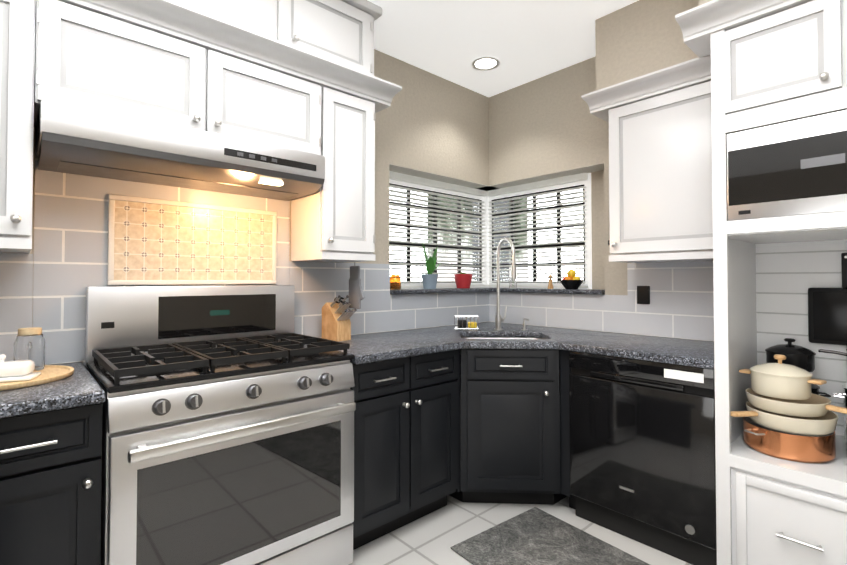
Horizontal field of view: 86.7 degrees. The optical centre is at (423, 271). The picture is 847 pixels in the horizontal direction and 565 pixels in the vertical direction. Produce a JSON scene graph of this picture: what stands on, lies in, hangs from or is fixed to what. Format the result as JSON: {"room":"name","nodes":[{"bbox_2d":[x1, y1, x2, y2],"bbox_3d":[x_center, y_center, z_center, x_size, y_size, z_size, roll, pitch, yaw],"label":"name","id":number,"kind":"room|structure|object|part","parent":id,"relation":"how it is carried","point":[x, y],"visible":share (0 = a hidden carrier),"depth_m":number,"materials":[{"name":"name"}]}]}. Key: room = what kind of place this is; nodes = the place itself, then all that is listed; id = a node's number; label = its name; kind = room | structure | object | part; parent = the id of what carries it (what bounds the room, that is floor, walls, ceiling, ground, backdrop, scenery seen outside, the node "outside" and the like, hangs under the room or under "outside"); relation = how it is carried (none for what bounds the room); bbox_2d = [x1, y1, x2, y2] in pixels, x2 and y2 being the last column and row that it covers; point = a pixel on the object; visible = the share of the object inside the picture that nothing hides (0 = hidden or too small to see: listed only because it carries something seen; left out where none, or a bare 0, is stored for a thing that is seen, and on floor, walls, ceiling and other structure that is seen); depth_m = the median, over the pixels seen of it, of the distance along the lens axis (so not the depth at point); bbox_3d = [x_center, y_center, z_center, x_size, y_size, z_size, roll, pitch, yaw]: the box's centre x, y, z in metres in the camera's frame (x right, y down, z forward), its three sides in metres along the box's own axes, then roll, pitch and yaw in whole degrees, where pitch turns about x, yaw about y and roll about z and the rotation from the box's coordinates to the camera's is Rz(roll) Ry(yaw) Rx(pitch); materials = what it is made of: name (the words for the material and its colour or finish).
{"room":"kitchen","nodes":[
{"label":"kitchen","id":0,"kind":"room"},
{"bbox_2d":[26,0,713,364],"bbox_3d":[-0.214,-0.158,-0.060,6.540,2.850,4.940,1,-1,-42],"label":"wall","id":1,"kind":"structure","parent":0,"point":[520,114],"depth_m":2.99,"materials":[{"name":"paint"}]},
{"bbox_2d":[0,0,35,252],"bbox_3d":[-1.634,-0.511,1.414,0.608,0.870,0.377,1,-1,-42],"label":"upper cabinet","id":2,"kind":"object","parent":1,"relation":"attached to","point":[17,45],"visible":1,"depth_m":1.48,"materials":[{"name":"white paint"}]},
{"bbox_2d":[34,0,320,154],"bbox_3d":[-1.009,-0.750,1.986,1.078,0.370,0.377,1,-1,-42],"label":"upper cabinet","id":3,"kind":"object","parent":1,"relation":"attached to","point":[86,58],"visible":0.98,"depth_m":1.77,"materials":[{"name":"white paint"}]},
{"bbox_2d":[37,97,324,200],"bbox_3d":[-0.996,-0.478,1.968,1.052,0.171,0.394,1,-1,-42],"label":"range hood","id":4,"kind":"object","parent":3,"relation":"attached to","point":[80,140],"visible":1,"depth_m":1.77,"materials":[{"name":"silver metal"}]},
{"bbox_2d":[59,0,401,112],"bbox_3d":[-1.052,-0.977,1.901,2.115,0.079,0.451,1,-1,-42],"label":"crown molding","id":5,"kind":"structure","parent":3,"relation":"attached to","point":[174,19],"depth_m":1.93,"materials":[{"name":"white paint"}]},
{"bbox_2d":[172,0,295,46],"bbox_3d":[-1.303,-1.234,1.732,1.508,0.427,0.371,1,-1,-42],"label":"upper cabinet","id":6,"kind":"object","parent":1,"relation":"attached to","point":[276,19],"depth_m":2.02,"materials":[{"name":"white paint"}]},
{"bbox_2d":[0,127,488,365],"bbox_3d":[-0.810,-0.021,2.403,3.611,1.068,0.008,1,-1,-42],"label":"backsplash","id":7,"kind":"structure","parent":1,"relation":"attached to","point":[59,275],"depth_m":1.89,"materials":[{"name":"tile"}]},
{"bbox_2d":[107,194,276,284],"bbox_3d":[-1.066,-0.129,2.158,0.744,0.389,0.014,1,-1,-42],"label":"insert","id":8,"kind":"object","parent":7,"relation":"attached to","point":[158,242],"visible":1,"depth_m":2.12,"materials":[{"name":"white tile"}]},
{"bbox_2d":[291,87,375,262],"bbox_3d":[-0.485,-0.491,2.456,0.328,0.870,0.377,1,-1,-42],"label":"upper cabinet","id":9,"kind":"object","parent":1,"relation":"attached to","point":[333,219],"visible":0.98,"depth_m":2.34,"materials":[{"name":"white paint"}]},
{"bbox_2d":[349,262,364,308],"bbox_3d":[-0.374,0.079,2.508,0.016,0.262,0.146,1,-1,-42],"label":"oven mitt","id":10,"kind":"object","parent":9,"relation":"hanging from","point":[356,295],"visible":1,"depth_m":2.50,"materials":[{"name":"grey fabric"}]},
{"bbox_2d":[296,0,379,75],"bbox_3d":[-0.584,-1.222,2.384,0.550,0.427,0.371,1,-1,-42],"label":"upper cabinet","id":11,"kind":"object","parent":1,"relation":"attached to","point":[340,31],"depth_m":2.28,"materials":[{"name":"white paint"}]},
{"bbox_2d":[389,179,483,288],"bbox_3d":[0.075,-0.281,3.486,1.167,0.825,0.040,1,-1,-42],"label":"window","id":12,"kind":"structure","parent":1,"relation":"in","point":[428,189],"depth_m":3.48,"materials":[{"name":"white"}]},
{"bbox_2d":[389,171,486,287],"bbox_3d":[0.109,-0.282,3.449,1.127,0.815,0.044,1,-1,-42],"label":"window blinds","id":13,"kind":"object","parent":12,"relation":"attached to","point":[401,177],"visible":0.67,"depth_m":3.42,"materials":[{"name":"white plastic"}]},
{"bbox_2d":[471,57,499,70],"bbox_3d":[0.425,-1.421,3.069,0.196,0.008,0.196,1,-1,-42],"label":"ceiling light","id":14,"kind":"object","parent":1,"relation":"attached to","point":[485,63],"visible":1,"depth_m":3.07,"materials":[{"name":"white glass"}]},
{"bbox_2d":[484,196,488,284],"bbox_3d":[0.544,-0.273,3.903,0.084,0.825,0.084,1,-1,-42],"label":"post","id":15,"kind":"object","parent":1,"relation":"attached to","point":[486,237],"visible":0.21,"depth_m":3.85,"materials":[{"name":"white wood"}]},
{"bbox_2d":[390,287,604,294],"bbox_3d":[0.483,0.140,3.081,1.238,0.029,1.178,1,-1,-42],"label":"window sill","id":16,"kind":"structure","parent":1,"relation":"attached to","point":[518,290],"depth_m":3.18,"materials":[{"name":"stone"}]},
{"bbox_2d":[390,275,400,289],"bbox_3d":[-0.191,0.073,3.036,0.079,0.100,0.080,1,-1,-42],"label":"jar","id":17,"kind":"object","parent":16,"relation":"on","point":[395,282],"visible":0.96,"depth_m":3.00,"materials":[{"name":"orange glass"}]},
{"bbox_2d":[421,243,441,288],"bbox_3d":[0.057,-0.039,3.238,0.151,0.332,0.143,1,-1,-42],"label":"potted plant","id":18,"kind":"object","parent":16,"relation":"on","point":[429,280],"visible":1,"depth_m":3.20,"materials":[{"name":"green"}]},
{"bbox_2d":[454,272,472,287],"bbox_3d":[0.308,0.066,3.469,0.144,0.130,0.144,1,-1,-42],"label":"potted plant","id":19,"kind":"object","parent":16,"relation":"on","point":[463,280],"visible":1,"depth_m":3.42,"materials":[{"name":"red"}]},
{"bbox_2d":[509,272,517,287],"bbox_3d":[0.701,0.041,3.497,0.074,0.182,0.081,1,-1,-42],"label":"potted plant","id":20,"kind":"object","parent":16,"relation":"on","point":[512,284],"visible":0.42,"depth_m":3.48,"materials":[{"name":"white"}]},
{"bbox_2d":[547,275,553,288],"bbox_3d":[0.924,0.076,3.265,0.043,0.104,0.044,1,-1,-42],"label":"figurine","id":21,"kind":"object","parent":16,"relation":"on","point":[550,284],"visible":1,"depth_m":3.25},
{"bbox_2d":[560,280,582,288],"bbox_3d":[1.035,0.093,3.135,0.160,0.065,0.160,1,-1,-42],"label":"fruit bowl","id":22,"kind":"object","parent":16,"relation":"on","point":[571,284],"visible":0.98,"depth_m":3.08,"materials":[{"name":"black ceramic"}]},
{"bbox_2d":[563,269,580,279],"bbox_3d":[1.035,0.040,3.136,0.128,0.106,0.132,1,-1,-42],"label":"fruit","id":23,"kind":"object","parent":22,"relation":"in","point":[571,274],"visible":0.62,"depth_m":3.11,"materials":[{"name":"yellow food"}]},
{"bbox_2d":[489,173,591,288],"bbox_3d":[0.890,-0.280,3.531,0.040,0.825,0.929,1,-1,-42],"label":"window","id":24,"kind":"structure","parent":1,"relation":"in","point":[588,230],"depth_m":3.46,"materials":[{"name":"white"}]},
{"bbox_2d":[487,173,587,287],"bbox_3d":[0.853,-0.281,3.497,0.044,0.815,0.889,1,-1,-42],"label":"window blinds","id":25,"kind":"object","parent":24,"relation":"attached to","point":[545,183],"visible":0.88,"depth_m":3.44,"materials":[{"name":"white plastic"}]},
{"bbox_2d":[489,261,713,340],"bbox_3d":[1.115,0.173,2.972,0.008,0.438,1.746,1,-1,-42],"label":"backsplash","id":26,"kind":"structure","parent":1,"relation":"attached to","point":[681,305],"depth_m":2.74,"materials":[{"name":"tile"}]},
{"bbox_2d":[637,286,649,303],"bbox_3d":[1.333,0.144,2.720,0.008,0.110,0.075,1,-1,-42],"label":"electrical outlet plate","id":27,"kind":"object","parent":26,"relation":"attached to","point":[643,294],"visible":1,"depth_m":2.72,"materials":[{"name":"black plastic"}]},
{"bbox_2d":[609,81,712,262],"bbox_3d":[1.364,-0.492,2.434,0.377,0.870,0.596,1,-1,-42],"label":"upper cabinet","id":28,"kind":"object","parent":1,"relation":"attached to","point":[660,180],"visible":0.79,"depth_m":2.34,"materials":[{"name":"white paint"}]},
{"bbox_2d":[581,54,710,122],"bbox_3d":[1.303,-0.967,2.455,0.451,0.079,0.696,1,-1,-42],"label":"crown molding","id":29,"kind":"structure","parent":28,"relation":"attached to","point":[602,102],"depth_m":2.35,"materials":[{"name":"white paint"}]},
{"bbox_2d":[348,495,691,564],"bbox_3d":[-0.212,1.317,-0.045,6.800,0.100,5.200,1,-1,-42],"label":"floor","id":30,"kind":"structure","parent":0,"point":[433,538],"depth_m":2.22,"materials":[{"name":"tile"}]},
{"bbox_2d":[0,403,102,564],"bbox_3d":[-1.318,0.851,1.486,0.345,0.889,0.657,1,-1,-42],"label":"base cabinet","id":31,"kind":"object","parent":30,"relation":"on","point":[50,484],"visible":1,"depth_m":1.31,"materials":[{"name":"black paint"}]},
{"bbox_2d":[85,285,355,564],"bbox_3d":[-0.824,0.684,1.876,0.894,1.238,0.725,1,-1,-42],"label":"range","id":32,"kind":"object","parent":30,"relation":"on","point":[228,427],"visible":1,"depth_m":1.69,"materials":[{"name":"silver metal"}]},
{"bbox_2d":[350,349,459,549],"bbox_3d":[-0.254,0.869,2.451,0.715,0.889,0.657,1,-1,-42],"label":"base cabinet","id":33,"kind":"object","parent":30,"relation":"on","point":[406,441],"visible":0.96,"depth_m":2.21,"materials":[{"name":"black paint"}]},
{"bbox_2d":[339,326,506,364],"bbox_3d":[-0.120,0.406,2.584,1.080,0.040,0.654,1,-1,-42],"label":"countertop","id":34,"kind":"structure","parent":33,"relation":"on","point":[373,347],"depth_m":2.41,"materials":[{"name":"stone"}]},
{"bbox_2d":[322,295,356,341],"bbox_3d":[-0.464,0.258,2.494,0.191,0.251,0.100,-1,-1,38],"label":"knife block","id":35,"kind":"object","parent":34,"relation":"on","point":[336,321],"visible":1,"depth_m":2.47,"materials":[{"name":"brown wood"}]},
{"bbox_2d":[449,349,575,509],"bbox_3d":[0.516,0.877,2.880,0.999,0.889,1.057,1,-1,-42],"label":"base cabinet","id":36,"kind":"object","parent":30,"relation":"on","point":[510,426],"depth_m":2.45,"materials":[{"name":"black paint"}]},
{"bbox_2d":[450,322,526,329],"bbox_3d":[0.383,0.415,3.056,0.240,0.040,0.630,1,-1,-42],"label":"countertop","id":37,"kind":"structure","parent":36,"relation":"on","point":[481,327],"depth_m":3.17,"materials":[{"name":"stone"}]},
{"bbox_2d":[454,315,478,328],"bbox_3d":[0.294,0.350,3.084,0.164,0.085,0.094,0,-1,3],"label":"sink caddy","id":38,"kind":"object","parent":37,"relation":"on","point":[462,323],"visible":1,"depth_m":3.05,"materials":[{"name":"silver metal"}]},
{"bbox_2d":[494,237,515,329],"bbox_3d":[0.546,0.086,2.934,0.155,0.612,0.230,1,-1,-42],"label":"faucet","id":39,"kind":"object","parent":37,"relation":"on","point":[498,319],"visible":1,"depth_m":2.99,"materials":[{"name":"silver metal"}]},
{"bbox_3d":[0.996,0.873,2.640,0.611,0.889,0.056,1,-1,-42],"label":"back base cabinet filler","id":40,"kind":"part","parent":36,"relation":"part of","materials":[{"name":"black wood"}]},
{"bbox_2d":[463,322,713,368],"bbox_3d":[0.738,0.407,2.625,1.026,0.040,1.746,1,-1,-42],"label":"countertop","id":41,"kind":"structure","parent":36,"relation":"on","point":[686,352],"depth_m":2.43,"materials":[{"name":"stone"}]},
{"bbox_2d":[460,337,540,353],"bbox_3d":[0.489,0.530,2.741,0.590,0.200,0.440,0,-1,3],"label":"sink","id":42,"kind":"object","parent":41,"relation":"in","point":[497,338],"visible":0.02,"depth_m":2.94,"materials":[{"name":"silver metal"}]},
{"bbox_2d":[521,318,528,330],"bbox_3d":[0.678,0.353,2.975,0.047,0.079,0.070,1,-1,-42],"label":"soap dispenser","id":43,"kind":"object","parent":41,"relation":"on","point":[524,326],"visible":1,"depth_m":2.98,"materials":[{"name":"silver metal"}]},
{"bbox_2d":[451,507,649,564],"bbox_3d":[1.069,1.288,1.385,0.620,0.009,2.300,1,-1,-37],"label":"rug","id":44,"kind":"object","parent":30,"relation":"on","point":[535,536],"visible":1,"depth_m":2.12,"materials":[{"name":"fabric"}]},
{"bbox_2d":[569,351,716,564],"bbox_3d":[1.230,0.868,2.350,0.614,0.888,0.679,1,-1,-42],"label":"dishwasher","id":45,"kind":"object","parent":30,"relation":"on","point":[642,455],"visible":0.83,"depth_m":2.10,"materials":[{"name":"black plastic"}]},
{"bbox_2d":[675,0,846,564],"bbox_3d":[1.679,0.106,1.782,0.771,2.390,0.970,1,-1,-42],"label":"tall cabinet","id":46,"kind":"object","parent":30,"relation":"on","point":[773,62],"visible":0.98,"depth_m":1.82,"materials":[{"name":"white paint"}]},
{"bbox_2d":[727,110,846,220],"bbox_3d":[1.718,-0.390,1.792,0.612,0.360,0.716,1,-1,-42],"label":"microwave","id":47,"kind":"object","parent":46,"relation":"in","point":[795,167],"visible":1,"depth_m":1.70,"materials":[{"name":"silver metal"}]},
{"bbox_2d":[743,417,835,462],"bbox_3d":[1.523,0.695,1.879,0.345,0.105,0.300,1,-1,-42],"label":"copper pot","id":48,"kind":"object","parent":46,"relation":"in","point":[791,446],"visible":0.75,"depth_m":1.76,"materials":[{"name":"brown metal"}]},
{"bbox_2d":[730,401,837,435],"bbox_3d":[1.500,0.608,1.860,0.362,0.065,0.319,1,-1,-42],"label":"pan","id":49,"kind":"object","parent":48,"relation":"on","point":[826,424],"visible":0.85,"depth_m":1.78,"materials":[{"name":"beige ceramic"}]},
{"bbox_2d":[745,388,846,416],"bbox_3d":[1.559,0.547,1.842,0.280,0.055,0.387,1,-1,-42],"label":"pan","id":50,"kind":"object","parent":49,"relation":"on","point":[814,405],"visible":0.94,"depth_m":1.79,"materials":[{"name":"beige ceramic"}]},
{"bbox_2d":[739,354,826,399],"bbox_3d":[1.510,0.437,1.899,0.208,0.166,0.294,1,-1,-42],"label":"pot","id":51,"kind":"object","parent":50,"relation":"on","point":[780,379],"visible":1,"depth_m":1.83,"materials":[{"name":"beige ceramic"}]},
{"bbox_2d":[811,384,830,396],"bbox_3d":[1.714,0.608,2.094,0.208,0.286,0.278,1,-1,-42],"label":"pot","id":52,"kind":"object","parent":46,"relation":"in","point":[815,388],"visible":0.04,"depth_m":2.01,"materials":[{"name":"black metal"}]},
{"bbox_2d":[765,338,815,371],"bbox_3d":[1.714,0.386,2.099,0.184,0.141,0.184,1,-1,-42],"label":"pot","id":53,"kind":"object","parent":52,"relation":"on","point":[800,357],"visible":0.71,"depth_m":2.03,"materials":[{"name":"black metal"}]},
{"bbox_2d":[808,253,846,345],"bbox_3d":[1.915,0.126,2.030,0.027,0.420,0.270,1,-1,-42],"label":"pan","id":54,"kind":"object","parent":46,"relation":"hanging from","point":[827,315],"visible":0.96,"depth_m":2.06,"materials":[{"name":"black metal"}]},
{"bbox_2d":[831,384,846,443],"bbox_3d":[1.909,0.599,1.894,0.208,0.296,0.282,1,-1,-42],"label":"steel pot","id":55,"kind":"object","parent":46,"relation":"in","point":[844,394],"visible":0.94,"depth_m":1.94,"materials":[{"name":"silver metal"}]},
{"bbox_2d":[818,349,846,356],"bbox_3d":[1.871,0.354,1.917,0.209,0.156,0.257,1,-1,-42],"label":"steel pot","id":56,"kind":"object","parent":55,"relation":"on","point":[832,352],"visible":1,"depth_m":1.93,"materials":[{"name":"silver metal"}]},
{"bbox_3d":[-1.349,0.839,0.823,0.631,0.889,1.599,1,-1,-42],"label":"base cabinet","id":57,"kind":"object","parent":30,"relation":"on","visible":0},
{"bbox_2d":[0,362,104,418],"bbox_3d":[-1.209,0.375,0.890,0.997,0.040,1.699,1,-1,-42],"label":"countertop","id":58,"kind":"structure","parent":57,"relation":"on","point":[79,386],"depth_m":1.33,"materials":[{"name":"stone"}]},
{"bbox_2d":[0,365,73,390],"bbox_3d":[-1.406,0.357,1.496,0.380,0.016,0.380,1,-1,-42],"label":"wood tray","id":59,"kind":"object","parent":58,"relation":"on","point":[51,373],"visible":0.48,"depth_m":1.50,"materials":[{"name":"beige wood"}]},
{"bbox_2d":[0,354,40,381],"bbox_3d":[-1.369,0.311,1.457,0.180,0.084,0.090,0,-1,-22],"label":"butter dish","id":60,"kind":"object","parent":59,"relation":"on","point":[17,370],"visible":1,"depth_m":1.45,"materials":[{"name":"white ceramic"}]},
{"bbox_2d":[13,327,44,370],"bbox_3d":[-1.409,0.281,1.606,0.086,0.150,0.122,1,-1,-42],"label":"jar","id":61,"kind":"object","parent":59,"relation":"on","point":[29,343],"visible":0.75,"depth_m":1.59,"materials":[{"name":"clear"}]}
]}

